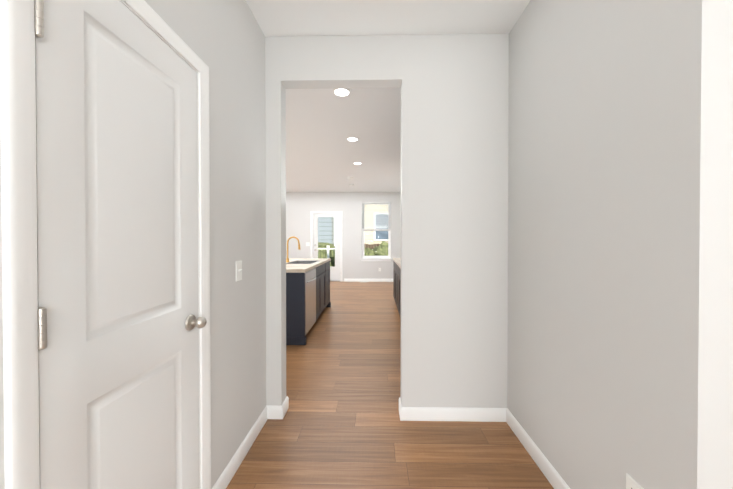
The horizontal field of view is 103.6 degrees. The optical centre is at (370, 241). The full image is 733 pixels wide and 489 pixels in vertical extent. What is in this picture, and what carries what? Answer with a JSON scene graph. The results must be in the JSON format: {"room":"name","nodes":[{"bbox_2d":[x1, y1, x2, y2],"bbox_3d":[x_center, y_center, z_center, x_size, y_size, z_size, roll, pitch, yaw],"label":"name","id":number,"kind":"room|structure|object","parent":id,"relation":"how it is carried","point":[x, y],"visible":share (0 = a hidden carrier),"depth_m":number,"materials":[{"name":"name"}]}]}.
{"room":"hallway","nodes":[
{"label":"hallway","id":0,"kind":"room"},
{"bbox_2d":[0,0,265,488],"bbox_3d":[-0.854,-0.076,-0.242,0.120,2.743,4.637,0,1,1],"label":"wall","id":1,"kind":"structure","parent":0,"point":[224,40],"depth_m":1.59,"materials":[{"name":"paint"}]},
{"bbox_2d":[0,0,210,488],"bbox_3d":[-0.763,0.237,0.981,0.017,2.095,0.740,0,1,1],"label":"door frame","id":2,"kind":"structure","parent":1,"relation":"attached to","point":[19,241],"depth_m":0.64,"materials":[{"name":"white wood"}]},
{"bbox_2d":[35,0,199,488],"bbox_3d":[-0.789,0.265,0.982,0.035,2.022,0.610,0,1,1],"label":"closet door","id":3,"kind":"structure","parent":1,"relation":"in","point":[117,180],"depth_m":0.88,"materials":[{"name":"white wood"}]},
{"bbox_2d":[34,0,206,349],"bbox_3d":[-0.753,0.216,0.976,0.097,1.588,0.621,0,1,1],"label":"hardware piece","id":4,"kind":"object","parent":3,"relation":"attached to","point":[191,322],"visible":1,"depth_m":0.67,"materials":[{"name":"silver metal"}]},
{"bbox_2d":[236,260,241,280],"bbox_3d":[-0.750,0.165,1.660,0.019,0.114,0.070,0,1,1],"label":"light switch","id":5,"kind":"object","parent":1,"relation":"attached to","point":[238,270],"visible":1,"depth_m":1.66,"materials":[{"name":"white plastic"}]},
{"bbox_2d":[212,405,267,488],"bbox_3d":[-0.752,1.232,1.723,0.014,0.092,0.727,0,1,1],"label":"baseboard","id":6,"kind":"structure","parent":1,"relation":"attached to","point":[228,472],"depth_m":1.67,"materials":[{"name":"white wood"}]},
{"bbox_2d":[286,192,400,281],"bbox_3d":[-2.422,-0.159,8.944,7.047,2.743,0.150,0,1,1],"label":"wall","id":7,"kind":"structure","parent":0,"point":[300,206],"depth_m":8.84,"materials":[{"name":"paint"}]},
{"bbox_2d":[313,214,339,280],"bbox_3d":[-1.340,0.160,8.890,0.844,2.063,0.107,0,1,1],"label":"patio door","id":8,"kind":"structure","parent":7,"relation":"in","point":[335,273],"depth_m":8.89,"materials":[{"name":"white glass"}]},
{"bbox_2d":[311,211,341,281],"bbox_3d":[-1.345,0.136,8.844,0.979,2.156,0.016,0,1,1],"label":"door frame","id":9,"kind":"structure","parent":7,"relation":"attached to","point":[312,212],"depth_m":8.83,"materials":[{"name":"white wood"}]},
{"bbox_2d":[344,279,392,281],"bbox_3d":[0.150,1.168,8.828,1.899,0.092,0.014,0,1,1],"label":"baseboard","id":10,"kind":"structure","parent":7,"relation":"attached to","point":[368,280],"depth_m":8.82,"materials":[{"name":"white wood"}]},
{"bbox_2d":[361,258,390,260],"bbox_3d":[0.186,0.549,8.851,0.942,0.082,0.098,0,1,1],"label":"window sill","id":11,"kind":"structure","parent":7,"relation":"attached to","point":[375,259],"depth_m":8.82,"materials":[{"name":"white wood"}]},
{"bbox_2d":[362,202,390,257],"bbox_3d":[0.188,-0.361,8.908,0.880,1.736,0.116,0,1,1],"label":"window","id":12,"kind":"structure","parent":7,"relation":"in","point":[377,218],"depth_m":8.88,"materials":[{"name":"white plastic"}]},
{"bbox_2d":[265,34,508,407],"bbox_3d":[-2.546,-0.098,2.165,7.047,2.743,0.114,0,1,1],"label":"wall","id":13,"kind":"structure","parent":0,"point":[454,206],"depth_m":2.05,"materials":[{"name":"paint"}]},
{"bbox_2d":[267,405,280,418],"bbox_3d":[-0.697,1.229,2.079,0.110,0.092,0.014,0,1,1],"label":"baseboard","id":14,"kind":"structure","parent":13,"relation":"attached to","point":[274,411],"depth_m":2.07,"materials":[{"name":"white wood"}]},
{"bbox_2d":[281,396,288,418],"bbox_3d":[-0.635,1.228,2.142,0.014,0.092,0.141,0,1,1],"label":"baseboard","id":15,"kind":"structure","parent":13,"relation":"attached to","point":[284,406],"depth_m":2.13,"materials":[{"name":"white wood"}]},
{"bbox_2d":[399,398,401,420],"bbox_3d":[0.221,1.228,2.126,0.014,0.092,0.141,0,1,1],"label":"baseboard","id":16,"kind":"structure","parent":13,"relation":"attached to","point":[400,409],"depth_m":2.08,"materials":[{"name":"white wood"}]},
{"bbox_2d":[402,407,506,421],"bbox_3d":[0.601,1.229,2.055,0.750,0.092,0.014,0,1,1],"label":"baseboard","id":17,"kind":"structure","parent":13,"relation":"attached to","point":[453,414],"depth_m":2.05,"materials":[{"name":"white wood"}]},
{"bbox_2d":[245,0,529,191],"bbox_3d":[-1.302,-1.527,3.060,10.100,0.100,11.850,0,1,1],"label":"ceiling","id":18,"kind":"structure","parent":0,"point":[323,154],"depth_m":2.99,"materials":[{"name":"white paint"}]},
{"bbox_2d":[332,88,351,96],"bbox_3d":[-0.280,-1.472,2.834,0.194,0.007,0.194,0,1,1],"label":"recessed light","id":19,"kind":"object","parent":18,"relation":"in","point":[342,92],"visible":0.94,"depth_m":2.83,"materials":[{"name":"white plastic"}]},
{"bbox_2d":[346,137,358,141],"bbox_3d":[-0.257,-1.484,4.167,0.194,0.007,0.194,0,1,1],"label":"recessed light","id":20,"kind":"object","parent":18,"relation":"in","point":[352,139],"visible":1,"depth_m":4.17,"materials":[{"name":"white plastic"}]},
{"bbox_2d":[226,281,553,488],"bbox_3d":[-1.302,1.316,3.086,10.100,0.100,11.850,0,1,1],"label":"floor","id":21,"kind":"structure","parent":0,"point":[340,425],"depth_m":1.93,"materials":[{"name":"brown wood"}]},
{"bbox_2d":[286,260,330,344],"bbox_3d":[-1.263,0.802,4.531,1.062,0.900,2.012,0,1,1],"label":"kitchen island","id":22,"kind":"object","parent":21,"relation":"on","point":[307,291],"depth_m":3.57,"materials":[{"name":"black wood"}]},
{"bbox_2d":[286,260,325,271],"bbox_3d":[-1.025,0.342,4.522,0.493,0.040,2.040,0,1,1],"label":"island countertop","id":23,"kind":"structure","parent":22,"relation":"on","point":[289,267],"depth_m":3.87,"materials":[{"name":"beige stone"}]},
{"bbox_2d":[393,258,400,318],"bbox_3d":[0.732,0.751,4.421,0.572,1.005,3.245,0,1,1],"label":"kitchen cabinet","id":24,"kind":"object","parent":21,"relation":"on","point":[397,279],"depth_m":5.02,"materials":[{"name":"black wood"}]},
{"bbox_2d":[507,0,732,488],"bbox_3d":[1.088,-0.122,4.894,0.120,2.743,8.122,0,1,1],"label":"wall","id":25,"kind":"structure","parent":0,"point":[620,250],"depth_m":1.09,"materials":[{"name":"paint"}]},
{"bbox_2d":[506,408,569,488],"bbox_3d":[0.959,1.234,1.444,0.014,0.092,1.222,0,1,1],"label":"baseboard","id":26,"kind":"structure","parent":25,"relation":"attached to","point":[549,471],"depth_m":1.66,"materials":[{"name":"white wood"}]},
{"bbox_2d":[626,473,643,488],"bbox_3d":[0.954,0.920,1.042,0.007,0.114,0.070,0,1,1],"label":"outlet","id":27,"kind":"object","parent":25,"relation":"attached to","point":[631,483],"visible":1,"depth_m":1.05,"materials":[{"name":"white plastic"}]},
{"label":"outside","id":28,"kind":"structure","parent":0,"visible":0},
{"bbox_3d":[0.119,2.032,12.443,60.000,0.200,65.000,0,1,1],"label":"ground","id":29,"kind":"structure","parent":28,"visible":0},
{"bbox_2d":[318,205,387,246],"bbox_3d":[-1.217,-2.824,21.411,21.400,9.350,10.630,0,1,1],"label":"house","id":30,"kind":"structure","parent":29,"relation":"on","point":[329,228],"depth_m":17.35,"materials":[{"name":"beige"}]},
{"bbox_2d":[318,205,387,266],"bbox_3d":[0.187,-0.748,14.059,8.532,5.995,4.168,0,1,1],"label":"shrubs","id":31,"kind":"object","parent":29,"relation":"on","point":[374,251],"depth_m":12.88,"materials":[{"name":"green plant"}]},
{"bbox_2d":[364,244,379,248],"bbox_3d":[2.691,0.957,15.147,7.145,1.899,0.120,0,1,1],"label":"fence","id":32,"kind":"object","parent":29,"relation":"on","point":[371,246],"depth_m":15.23,"materials":[{"name":"brown wood"}]},
{"bbox_3d":[-1.996,1.590,10.303,3.050,0.719,2.548,0,1,1],"label":"deck","id":33,"kind":"object","parent":29,"relation":"on","visible":0},
{"bbox_2d":[318,246,334,266],"bbox_3d":[-1.996,0.690,10.307,3.060,1.079,2.475,0,1,1],"label":"railing","id":34,"kind":"object","parent":33,"relation":"on","point":[327,248],"depth_m":11.45,"materials":[{"name":"white plastic"}]}
]}

